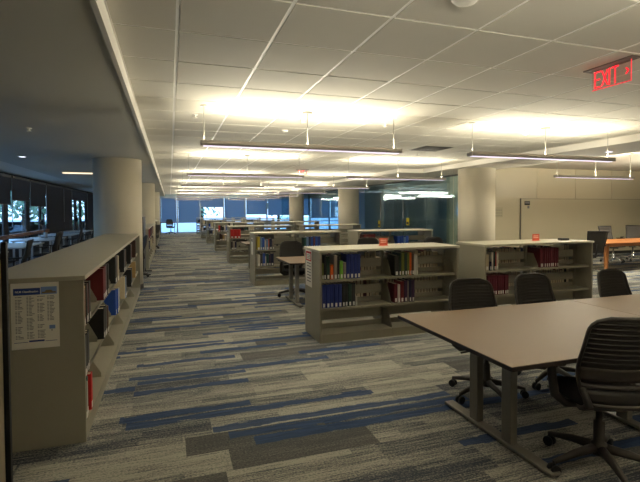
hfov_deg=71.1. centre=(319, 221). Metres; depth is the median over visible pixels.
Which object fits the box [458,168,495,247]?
column
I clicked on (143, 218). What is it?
screen panel
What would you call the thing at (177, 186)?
pendant light
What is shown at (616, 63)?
exit sign
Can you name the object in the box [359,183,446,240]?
wall
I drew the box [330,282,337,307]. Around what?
book
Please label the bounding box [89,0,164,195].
trim
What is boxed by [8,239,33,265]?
office chair
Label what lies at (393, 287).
book
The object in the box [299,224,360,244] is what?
bookcase
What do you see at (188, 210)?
roller shade
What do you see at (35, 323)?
poster
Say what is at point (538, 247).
book
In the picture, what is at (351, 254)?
book
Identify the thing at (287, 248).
chair
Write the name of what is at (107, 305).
book
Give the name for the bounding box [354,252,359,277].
book
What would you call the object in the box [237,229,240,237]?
book
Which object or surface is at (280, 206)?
roller shade
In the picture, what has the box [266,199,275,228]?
window
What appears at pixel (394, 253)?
book
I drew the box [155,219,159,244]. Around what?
bookcase
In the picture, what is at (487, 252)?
book
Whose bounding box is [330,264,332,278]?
book
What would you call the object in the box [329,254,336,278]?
book
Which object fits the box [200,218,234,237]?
bookcase
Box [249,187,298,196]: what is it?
pendant light
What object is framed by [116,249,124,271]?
book
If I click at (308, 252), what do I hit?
sign
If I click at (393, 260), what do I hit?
book
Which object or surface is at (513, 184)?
wall
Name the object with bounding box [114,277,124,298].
book
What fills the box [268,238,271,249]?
book
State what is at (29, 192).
window
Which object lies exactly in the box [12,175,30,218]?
roller shade
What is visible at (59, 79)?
ceiling
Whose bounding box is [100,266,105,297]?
book
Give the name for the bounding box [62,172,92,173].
recessed light
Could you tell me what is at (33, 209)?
tree
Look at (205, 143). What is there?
pendant light
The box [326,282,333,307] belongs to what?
book
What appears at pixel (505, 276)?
book
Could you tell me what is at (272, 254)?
book
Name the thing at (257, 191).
pendant light
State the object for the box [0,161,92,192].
ceiling
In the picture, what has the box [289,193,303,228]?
column
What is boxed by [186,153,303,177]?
pendant light
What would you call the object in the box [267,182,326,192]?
pendant light
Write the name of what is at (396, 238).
book
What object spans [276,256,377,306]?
table
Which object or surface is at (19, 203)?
tree
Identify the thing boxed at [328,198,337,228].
window
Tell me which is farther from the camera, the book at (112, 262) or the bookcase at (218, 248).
the bookcase at (218, 248)
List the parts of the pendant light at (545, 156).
power cord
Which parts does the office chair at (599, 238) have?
frame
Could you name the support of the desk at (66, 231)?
on the floor
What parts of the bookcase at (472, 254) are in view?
panel, shelf, shelf, shelf, shelf, panel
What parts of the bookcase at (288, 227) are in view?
panel, shelf, panel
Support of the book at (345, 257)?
on the bookcase at (380, 306)
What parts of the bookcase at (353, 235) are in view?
panel, panel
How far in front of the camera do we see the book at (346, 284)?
5.52 m
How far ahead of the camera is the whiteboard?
15.31 m
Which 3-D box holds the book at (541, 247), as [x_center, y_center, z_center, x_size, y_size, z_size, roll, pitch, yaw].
[3.266,0.514,6.581,0.034,0.280,0.191,-1,2,-19]
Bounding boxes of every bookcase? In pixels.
[8,233,139,452]
[145,223,155,269]
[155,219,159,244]
[196,217,226,234]
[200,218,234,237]
[206,220,246,242]
[213,222,264,250]
[226,225,291,262]
[231,217,260,228]
[240,218,274,228]
[249,230,341,285]
[253,219,292,236]
[271,221,319,245]
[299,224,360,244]
[304,242,459,343]
[347,228,432,252]
[456,238,593,305]
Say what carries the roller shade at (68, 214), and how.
attached to the wall at (6, 231)
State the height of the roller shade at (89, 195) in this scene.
2.250 m
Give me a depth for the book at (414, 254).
5.81 m
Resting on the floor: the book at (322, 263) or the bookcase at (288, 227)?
the bookcase at (288, 227)
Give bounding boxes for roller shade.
[0,173,12,226]
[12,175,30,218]
[29,179,46,219]
[45,183,64,236]
[63,187,72,230]
[71,189,87,218]
[87,192,93,229]
[161,197,176,221]
[178,198,199,222]
[201,197,222,206]
[224,197,244,219]
[246,197,265,214]
[268,198,288,214]
[304,198,309,215]
[311,198,328,217]
[330,198,337,217]
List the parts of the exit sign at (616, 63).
mounting plate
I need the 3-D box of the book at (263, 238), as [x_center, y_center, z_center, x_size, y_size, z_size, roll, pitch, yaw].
[-1.235,0.461,9.642,0.050,0.260,0.191,-1,2,-19]
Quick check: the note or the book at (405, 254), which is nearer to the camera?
the book at (405, 254)
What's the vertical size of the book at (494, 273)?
0.270 m
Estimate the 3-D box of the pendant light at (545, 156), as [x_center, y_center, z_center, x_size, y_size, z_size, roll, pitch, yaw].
[3.203,-1.113,6.362,2.560,0.444,0.120,-1,2,-19]
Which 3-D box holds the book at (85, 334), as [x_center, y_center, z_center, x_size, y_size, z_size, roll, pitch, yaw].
[-1.800,0.957,3.192,0.251,0.280,0.060,-1,2,-19]
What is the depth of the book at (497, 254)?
6.22 m
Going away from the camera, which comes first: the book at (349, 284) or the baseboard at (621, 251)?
the book at (349, 284)
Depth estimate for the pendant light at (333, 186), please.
14.57 m
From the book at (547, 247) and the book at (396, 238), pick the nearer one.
the book at (547, 247)
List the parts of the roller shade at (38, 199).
pull chain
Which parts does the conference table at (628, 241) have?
leg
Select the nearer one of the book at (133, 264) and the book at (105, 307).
the book at (105, 307)
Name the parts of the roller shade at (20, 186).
pull chain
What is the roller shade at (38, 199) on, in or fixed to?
attached to the railing at (1, 205)
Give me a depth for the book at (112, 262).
5.03 m
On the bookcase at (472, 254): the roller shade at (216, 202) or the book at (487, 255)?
the book at (487, 255)
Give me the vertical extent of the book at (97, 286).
0.290 m
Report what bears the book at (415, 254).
on the bookcase at (380, 306)
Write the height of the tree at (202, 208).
5.453 m
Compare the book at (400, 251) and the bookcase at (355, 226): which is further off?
the bookcase at (355, 226)
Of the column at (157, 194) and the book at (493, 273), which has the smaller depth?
the book at (493, 273)
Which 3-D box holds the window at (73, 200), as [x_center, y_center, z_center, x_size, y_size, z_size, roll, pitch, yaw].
[-12.710,-0.362,23.055,0.040,1.800,0.600,-1,2,-19]
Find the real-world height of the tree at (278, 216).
6.116 m
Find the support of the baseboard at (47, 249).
attached to the wall at (6, 231)
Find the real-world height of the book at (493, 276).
0.270 m
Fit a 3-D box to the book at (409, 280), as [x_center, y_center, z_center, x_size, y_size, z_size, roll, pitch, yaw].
[1.138,0.885,5.875,0.035,0.285,0.191,-1,2,-19]
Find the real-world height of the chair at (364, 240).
1.014 m
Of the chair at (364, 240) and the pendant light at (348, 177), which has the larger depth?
the pendant light at (348, 177)
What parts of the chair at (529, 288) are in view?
frame, leg, leg, leg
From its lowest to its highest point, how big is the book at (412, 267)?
0.280 m
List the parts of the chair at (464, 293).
armrest, leg, leg, frame, leg, leg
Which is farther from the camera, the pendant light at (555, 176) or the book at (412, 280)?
the pendant light at (555, 176)
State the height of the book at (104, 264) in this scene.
0.300 m
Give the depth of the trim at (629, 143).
9.58 m
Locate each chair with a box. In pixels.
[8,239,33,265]
[33,231,62,256]
[62,227,83,246]
[81,229,93,240]
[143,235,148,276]
[155,225,159,248]
[166,219,175,233]
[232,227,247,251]
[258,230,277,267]
[278,241,304,296]
[357,237,379,282]
[424,237,442,249]
[448,278,528,403]
[514,273,575,389]
[543,317,639,481]
[587,231,608,271]
[597,268,631,296]
[598,226,625,263]
[620,225,639,260]
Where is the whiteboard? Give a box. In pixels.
[520,198,639,247]
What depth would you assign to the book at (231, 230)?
13.57 m
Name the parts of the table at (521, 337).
leg, leg, leg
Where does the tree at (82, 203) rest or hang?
on the ground
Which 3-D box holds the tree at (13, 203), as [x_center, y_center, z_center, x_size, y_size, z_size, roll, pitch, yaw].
[-23.456,-1.649,35.294,3.890,5.219,3.855,-1,2,-19]
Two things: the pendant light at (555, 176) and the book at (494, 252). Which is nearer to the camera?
the book at (494, 252)
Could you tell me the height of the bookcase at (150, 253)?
1.120 m
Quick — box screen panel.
[142,216,151,275]
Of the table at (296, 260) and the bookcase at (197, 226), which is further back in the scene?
the bookcase at (197, 226)
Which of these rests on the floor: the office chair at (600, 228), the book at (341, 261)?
the office chair at (600, 228)
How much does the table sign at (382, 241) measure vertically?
0.100 m
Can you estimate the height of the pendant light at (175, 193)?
0.444 m
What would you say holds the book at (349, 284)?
on the bookcase at (380, 306)
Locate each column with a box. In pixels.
[92,157,143,288]
[142,183,155,251]
[155,192,159,236]
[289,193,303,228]
[338,186,358,243]
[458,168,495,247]
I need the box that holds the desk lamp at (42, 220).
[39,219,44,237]
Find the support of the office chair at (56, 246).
on the floor
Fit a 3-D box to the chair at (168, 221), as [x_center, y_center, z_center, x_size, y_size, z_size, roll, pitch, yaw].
[-10.222,0.316,30.683,0.705,1.014,0.673,-1,2,-38]
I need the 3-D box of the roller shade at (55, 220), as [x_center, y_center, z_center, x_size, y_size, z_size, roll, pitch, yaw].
[-11.375,-0.462,19.271,0.069,2.250,3.082,-1,2,-19]
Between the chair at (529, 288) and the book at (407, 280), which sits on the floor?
the chair at (529, 288)
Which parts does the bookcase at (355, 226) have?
panel, panel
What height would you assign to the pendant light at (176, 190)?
0.444 m
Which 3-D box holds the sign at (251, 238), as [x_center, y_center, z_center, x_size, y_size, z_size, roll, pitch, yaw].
[-1.476,0.526,9.731,0.002,0.360,0.200,-1,2,-19]
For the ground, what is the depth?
52.87 m
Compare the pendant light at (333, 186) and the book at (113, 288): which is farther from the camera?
the pendant light at (333, 186)
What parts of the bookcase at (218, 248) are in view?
panel, shelf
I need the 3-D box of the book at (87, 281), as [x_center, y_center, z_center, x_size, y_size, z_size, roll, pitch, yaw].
[-1.855,0.591,3.345,0.251,0.290,0.060,-1,2,-19]
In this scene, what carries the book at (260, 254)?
on the bookcase at (335, 236)
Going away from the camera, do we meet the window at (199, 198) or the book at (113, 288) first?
the book at (113, 288)
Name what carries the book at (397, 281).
on the bookcase at (380, 306)
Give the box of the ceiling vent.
[411,146,452,151]
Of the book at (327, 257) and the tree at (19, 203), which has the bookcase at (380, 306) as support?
the book at (327, 257)
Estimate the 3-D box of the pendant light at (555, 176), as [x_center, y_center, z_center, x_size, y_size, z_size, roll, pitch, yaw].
[6.597,-1.354,10.721,2.450,0.624,0.120,-1,2,-19]
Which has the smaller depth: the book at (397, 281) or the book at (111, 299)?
the book at (111, 299)
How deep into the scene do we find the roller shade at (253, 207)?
33.63 m
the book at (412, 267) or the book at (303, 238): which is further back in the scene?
the book at (303, 238)
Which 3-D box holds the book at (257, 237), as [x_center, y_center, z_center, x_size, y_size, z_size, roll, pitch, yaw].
[-1.333,0.453,9.608,0.060,0.280,0.191,-1,2,-19]
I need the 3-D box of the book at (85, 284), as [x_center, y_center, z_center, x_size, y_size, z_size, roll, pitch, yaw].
[-1.815,0.594,3.229,0.251,0.290,0.050,-1,2,-19]
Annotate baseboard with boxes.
[8,235,90,263]
[602,250,639,253]
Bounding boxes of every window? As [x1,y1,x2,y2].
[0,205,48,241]
[8,201,26,242]
[29,192,39,235]
[73,200,74,229]
[160,197,176,232]
[176,198,195,232]
[199,198,200,218]
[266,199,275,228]
[309,198,328,228]
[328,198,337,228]
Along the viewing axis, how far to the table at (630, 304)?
4.10 m
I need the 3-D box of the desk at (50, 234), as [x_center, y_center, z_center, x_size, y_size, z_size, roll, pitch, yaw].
[-9.602,0.826,16.637,1.070,0.742,1.900,-1,2,-19]
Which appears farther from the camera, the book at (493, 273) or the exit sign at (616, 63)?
the book at (493, 273)
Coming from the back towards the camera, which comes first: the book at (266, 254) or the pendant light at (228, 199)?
the pendant light at (228, 199)
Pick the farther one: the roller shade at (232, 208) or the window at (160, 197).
the roller shade at (232, 208)
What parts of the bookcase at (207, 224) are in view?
panel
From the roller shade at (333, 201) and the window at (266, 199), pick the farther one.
the roller shade at (333, 201)
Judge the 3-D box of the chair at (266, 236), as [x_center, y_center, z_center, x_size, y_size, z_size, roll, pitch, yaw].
[-1.505,0.759,12.729,0.705,1.014,0.673,-1,2,-14]
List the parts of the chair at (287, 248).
armrest, frame, seat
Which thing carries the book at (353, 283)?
on the bookcase at (380, 306)
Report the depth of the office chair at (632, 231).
13.98 m
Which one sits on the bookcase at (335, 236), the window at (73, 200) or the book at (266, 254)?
the book at (266, 254)
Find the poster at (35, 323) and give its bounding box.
[10,282,59,349]
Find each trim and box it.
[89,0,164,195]
[259,168,422,194]
[267,134,639,196]
[281,174,457,196]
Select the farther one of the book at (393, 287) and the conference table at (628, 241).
the conference table at (628, 241)
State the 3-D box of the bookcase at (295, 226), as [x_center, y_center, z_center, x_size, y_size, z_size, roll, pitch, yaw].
[-1.046,0.537,18.979,1.974,1.120,0.644,-1,2,-19]
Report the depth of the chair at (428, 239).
9.65 m
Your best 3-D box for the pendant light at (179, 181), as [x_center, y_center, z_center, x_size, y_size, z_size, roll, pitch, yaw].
[-4.293,-1.383,17.653,2.450,0.444,0.120,-1,2,-19]
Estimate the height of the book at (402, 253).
0.290 m
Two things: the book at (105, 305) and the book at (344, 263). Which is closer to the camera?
the book at (105, 305)
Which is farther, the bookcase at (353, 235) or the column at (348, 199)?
the column at (348, 199)
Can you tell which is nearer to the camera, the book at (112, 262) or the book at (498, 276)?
the book at (112, 262)
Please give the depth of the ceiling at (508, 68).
3.97 m
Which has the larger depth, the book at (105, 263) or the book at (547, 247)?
the book at (547, 247)
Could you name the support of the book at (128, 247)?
on the bookcase at (49, 405)
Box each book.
[84,280,90,319]
[84,283,87,323]
[85,268,104,300]
[85,331,88,370]
[85,334,87,372]
[85,336,86,375]
[87,371,92,409]
[87,381,87,417]
[88,307,104,339]
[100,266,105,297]
[100,304,106,334]
[104,264,106,295]
[104,289,116,314]
[105,263,108,294]
[105,307,105,336]
[106,256,116,283]
[107,305,108,332]
[113,288,118,313]
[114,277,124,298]
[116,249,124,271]
[123,244,130,263]
[123,269,131,286]
[129,261,135,277]
[130,240,135,257]
[230,229,233,237]
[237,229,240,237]
[256,236,259,249]
[256,254,259,265]
[259,253,262,265]
[262,237,264,249]
[265,253,268,265]
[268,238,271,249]
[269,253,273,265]
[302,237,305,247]
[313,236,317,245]
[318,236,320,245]
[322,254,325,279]
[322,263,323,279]
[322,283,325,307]
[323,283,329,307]
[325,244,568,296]
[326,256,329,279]
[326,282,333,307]
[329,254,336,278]
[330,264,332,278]
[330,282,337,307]
[335,282,341,306]
[337,256,339,278]
[339,282,344,306]
[340,260,342,278]
[341,253,349,278]
[342,281,347,306]
[343,262,345,278]
[346,281,351,305]
[347,253,353,277]
[347,281,354,305]
[352,253,356,277]
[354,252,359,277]
[387,254,398,275]
[387,282,397,302]
[392,252,400,275]
[394,236,399,243]
[394,279,403,301]
[397,278,406,301]
[398,284,399,301]
[399,252,403,274]
[400,251,408,274]
[402,278,410,301]
[404,251,411,274]
[404,253,406,274]
[407,280,408,301]
[408,278,414,301]
[411,253,413,274]
[414,254,415,274]
[415,254,417,274]
[486,250,495,269]
[486,251,492,269]
[486,254,488,270]
[487,274,494,293]
[490,274,496,294]
[493,273,501,294]
[493,274,499,294]
[494,273,503,293]
[496,252,498,269]
[497,273,506,293]
[500,273,508,293]
[527,247,543,267]
[538,247,545,266]
[541,247,547,266]
[544,247,549,266]
[547,247,551,266]
[550,247,553,266]
[553,247,555,266]
[556,247,558,266]
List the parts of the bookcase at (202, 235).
panel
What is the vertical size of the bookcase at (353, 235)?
1.120 m
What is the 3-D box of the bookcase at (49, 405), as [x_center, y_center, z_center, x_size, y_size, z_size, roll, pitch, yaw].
[-2.867,0.877,5.834,0.644,1.159,6.024,-1,2,-19]
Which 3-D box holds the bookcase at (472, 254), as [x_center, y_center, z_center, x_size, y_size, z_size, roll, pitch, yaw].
[3.067,0.847,6.704,1.974,1.120,0.644,-1,2,-19]
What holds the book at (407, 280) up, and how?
on the bookcase at (380, 306)
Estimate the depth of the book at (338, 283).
5.48 m
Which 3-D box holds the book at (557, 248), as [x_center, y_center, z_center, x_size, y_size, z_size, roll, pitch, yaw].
[3.448,0.511,6.637,0.034,0.280,0.191,-1,2,-19]
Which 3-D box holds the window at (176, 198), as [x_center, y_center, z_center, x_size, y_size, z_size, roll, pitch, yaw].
[-9.455,-0.501,32.213,1.630,2.560,0.120,-1,2,-19]
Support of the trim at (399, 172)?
attached to the wall at (312, 195)
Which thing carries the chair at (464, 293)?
on the floor
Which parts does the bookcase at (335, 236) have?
panel, shelf, shelf, shelf, shelf, panel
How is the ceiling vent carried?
in the ceiling at (508, 68)
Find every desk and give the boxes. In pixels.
[8,242,43,263]
[10,237,65,265]
[38,233,80,249]
[59,230,92,249]
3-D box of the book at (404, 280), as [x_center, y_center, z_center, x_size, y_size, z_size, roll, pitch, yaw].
[1.078,0.888,5.857,0.045,0.280,0.191,-1,2,-19]
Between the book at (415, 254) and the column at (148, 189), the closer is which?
the book at (415, 254)
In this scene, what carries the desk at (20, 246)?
on the floor
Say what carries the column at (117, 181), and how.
on the floor
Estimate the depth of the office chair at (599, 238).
10.57 m
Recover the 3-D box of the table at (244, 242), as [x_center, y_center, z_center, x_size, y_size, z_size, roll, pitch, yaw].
[-1.173,0.909,12.078,1.786,0.745,1.006,-1,2,-19]
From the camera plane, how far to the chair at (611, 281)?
4.73 m
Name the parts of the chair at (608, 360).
armrest, leg, leg, seat, frame, leg, leg, leg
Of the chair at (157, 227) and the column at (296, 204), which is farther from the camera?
the column at (296, 204)
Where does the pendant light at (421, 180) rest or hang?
hanging from the ceiling at (624, 162)
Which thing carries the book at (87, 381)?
on the bookcase at (49, 405)
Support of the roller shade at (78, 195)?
attached to the wall at (6, 231)
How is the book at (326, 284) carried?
on the bookcase at (380, 306)
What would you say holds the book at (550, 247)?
on the bookcase at (472, 254)
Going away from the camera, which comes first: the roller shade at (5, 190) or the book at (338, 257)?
the book at (338, 257)
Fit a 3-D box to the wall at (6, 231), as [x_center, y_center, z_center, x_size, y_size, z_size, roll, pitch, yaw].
[-9.137,-0.072,12.392,0.060,2.760,37.700,-1,2,-19]
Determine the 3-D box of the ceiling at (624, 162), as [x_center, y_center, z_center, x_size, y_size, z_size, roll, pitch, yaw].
[7.818,-1.919,18.078,10.050,0.100,37.800,-1,2,-19]
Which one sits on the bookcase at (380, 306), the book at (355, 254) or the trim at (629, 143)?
the book at (355, 254)
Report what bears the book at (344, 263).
on the bookcase at (380, 306)
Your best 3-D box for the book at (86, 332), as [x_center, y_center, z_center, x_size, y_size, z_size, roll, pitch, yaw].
[-1.824,0.953,3.251,0.261,0.285,0.060,-1,2,-19]
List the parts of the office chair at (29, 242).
frame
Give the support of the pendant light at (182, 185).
hanging from the ceiling at (508, 68)
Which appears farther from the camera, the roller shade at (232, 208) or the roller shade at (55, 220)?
the roller shade at (232, 208)
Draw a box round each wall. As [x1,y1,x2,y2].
[0,172,92,259]
[160,193,337,197]
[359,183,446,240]
[447,167,639,250]
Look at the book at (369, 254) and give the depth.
6.25 m
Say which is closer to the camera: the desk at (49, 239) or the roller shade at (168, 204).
the desk at (49, 239)
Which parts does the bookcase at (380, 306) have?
panel, shelf, shelf, shelf, shelf, shelf, shelf, shelf, panel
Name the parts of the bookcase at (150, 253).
panel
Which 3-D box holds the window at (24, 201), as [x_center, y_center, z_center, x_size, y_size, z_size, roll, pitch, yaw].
[-9.876,-0.148,14.595,0.040,1.800,1.850,-1,2,-19]
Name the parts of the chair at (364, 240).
frame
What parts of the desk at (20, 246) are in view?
leg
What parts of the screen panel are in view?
panel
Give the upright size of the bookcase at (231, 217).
1.120 m
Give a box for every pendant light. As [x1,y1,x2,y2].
[175,193,212,199]
[176,190,219,197]
[177,186,228,195]
[179,181,242,192]
[181,171,263,187]
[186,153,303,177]
[200,105,401,153]
[228,199,264,199]
[237,191,278,198]
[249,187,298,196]
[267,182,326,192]
[295,175,369,188]
[346,160,445,179]
[359,184,401,192]
[396,180,445,188]
[467,122,615,161]
[553,154,634,178]
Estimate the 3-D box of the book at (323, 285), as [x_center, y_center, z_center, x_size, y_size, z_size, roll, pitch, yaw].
[0.019,0.899,5.506,0.048,0.285,0.191,-1,2,-19]
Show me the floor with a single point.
(216, 376)
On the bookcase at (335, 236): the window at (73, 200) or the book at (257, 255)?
the book at (257, 255)
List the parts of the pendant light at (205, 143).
power cord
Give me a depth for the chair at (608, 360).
2.52 m
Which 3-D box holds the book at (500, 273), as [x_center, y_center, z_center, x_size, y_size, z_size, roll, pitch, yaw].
[2.605,0.872,6.377,0.036,0.270,0.191,-1,2,-19]
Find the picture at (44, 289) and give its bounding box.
[41,286,56,293]
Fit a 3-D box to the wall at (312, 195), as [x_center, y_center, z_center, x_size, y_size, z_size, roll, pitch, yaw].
[-4.357,-0.790,33.940,23.100,3.000,0.150,-1,2,-19]
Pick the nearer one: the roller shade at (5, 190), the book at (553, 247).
the book at (553, 247)
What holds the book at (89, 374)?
on the bookcase at (49, 405)
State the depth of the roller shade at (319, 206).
35.23 m
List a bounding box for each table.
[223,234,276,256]
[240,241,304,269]
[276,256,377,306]
[398,300,639,477]
[572,294,639,385]
[603,238,639,268]
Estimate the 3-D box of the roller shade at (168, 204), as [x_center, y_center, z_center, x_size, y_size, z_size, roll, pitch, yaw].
[-10.689,-0.867,31.679,1.020,1.790,0.109,-1,2,-19]
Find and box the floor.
[8,232,639,481]
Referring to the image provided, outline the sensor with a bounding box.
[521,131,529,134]
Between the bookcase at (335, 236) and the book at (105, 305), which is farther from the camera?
the bookcase at (335, 236)
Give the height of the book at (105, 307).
0.270 m
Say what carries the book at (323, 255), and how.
on the bookcase at (380, 306)
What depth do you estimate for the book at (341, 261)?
5.48 m
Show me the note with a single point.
(498, 210)
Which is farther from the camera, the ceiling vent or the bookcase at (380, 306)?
the ceiling vent
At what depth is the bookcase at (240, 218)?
26.96 m
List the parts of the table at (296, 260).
leg, leg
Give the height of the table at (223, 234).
0.745 m
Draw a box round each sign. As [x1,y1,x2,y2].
[251,238,252,254]
[306,249,311,287]
[378,238,387,245]
[531,234,540,240]
[583,55,639,91]
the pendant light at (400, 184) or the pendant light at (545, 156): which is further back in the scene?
the pendant light at (400, 184)
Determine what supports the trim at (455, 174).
attached to the wall at (513, 184)
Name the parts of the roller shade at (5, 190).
pull chain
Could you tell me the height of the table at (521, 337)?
0.742 m
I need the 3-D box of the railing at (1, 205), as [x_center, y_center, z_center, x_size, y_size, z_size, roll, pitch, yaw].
[-8.559,-0.056,10.951,0.220,1.800,14.200,-1,2,-19]
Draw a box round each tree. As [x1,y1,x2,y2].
[0,193,29,223]
[8,201,37,232]
[12,195,45,234]
[72,201,83,223]
[201,207,219,219]
[269,215,288,228]
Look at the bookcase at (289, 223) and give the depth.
23.05 m
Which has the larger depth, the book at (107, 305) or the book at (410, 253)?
the book at (410, 253)
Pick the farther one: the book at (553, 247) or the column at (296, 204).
the column at (296, 204)
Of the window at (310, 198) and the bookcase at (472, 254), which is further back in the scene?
the window at (310, 198)
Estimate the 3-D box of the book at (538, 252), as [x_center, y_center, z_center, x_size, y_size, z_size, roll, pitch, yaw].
[3.167,0.514,6.582,0.070,0.280,0.241,-1,2,-19]
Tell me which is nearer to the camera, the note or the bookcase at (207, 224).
the note
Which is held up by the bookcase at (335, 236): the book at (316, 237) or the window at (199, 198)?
the book at (316, 237)
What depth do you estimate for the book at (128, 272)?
6.92 m
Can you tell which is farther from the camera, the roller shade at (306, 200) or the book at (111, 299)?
the roller shade at (306, 200)
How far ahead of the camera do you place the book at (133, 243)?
7.84 m
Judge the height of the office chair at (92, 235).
1.073 m
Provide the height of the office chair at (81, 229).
1.073 m
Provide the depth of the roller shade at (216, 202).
32.61 m
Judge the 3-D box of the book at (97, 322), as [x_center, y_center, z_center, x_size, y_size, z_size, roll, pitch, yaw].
[-2.119,0.934,4.098,0.271,0.280,0.070,-1,2,-19]
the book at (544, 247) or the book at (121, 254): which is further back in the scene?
the book at (544, 247)
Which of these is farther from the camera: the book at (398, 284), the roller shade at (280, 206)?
the roller shade at (280, 206)
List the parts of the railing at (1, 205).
window rail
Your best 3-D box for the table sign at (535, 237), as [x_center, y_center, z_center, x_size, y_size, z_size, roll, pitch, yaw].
[3.274,0.233,6.800,0.130,0.100,0.060,-1,2,-19]
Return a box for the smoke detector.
[451,0,477,6]
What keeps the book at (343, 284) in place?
on the bookcase at (380, 306)
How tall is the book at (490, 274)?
0.270 m
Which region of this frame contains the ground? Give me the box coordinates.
[0,217,337,242]
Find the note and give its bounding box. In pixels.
[495,207,502,216]
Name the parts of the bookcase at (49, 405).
panel, shelf, shelf, shelf, shelf, shelf, shelf, shelf, shelf, shelf, shelf, panel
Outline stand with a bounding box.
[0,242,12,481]
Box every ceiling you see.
[0,0,163,195]
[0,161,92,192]
[104,0,639,194]
[327,152,639,192]
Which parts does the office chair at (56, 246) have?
seat, frame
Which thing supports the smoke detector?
attached to the ceiling at (508, 68)

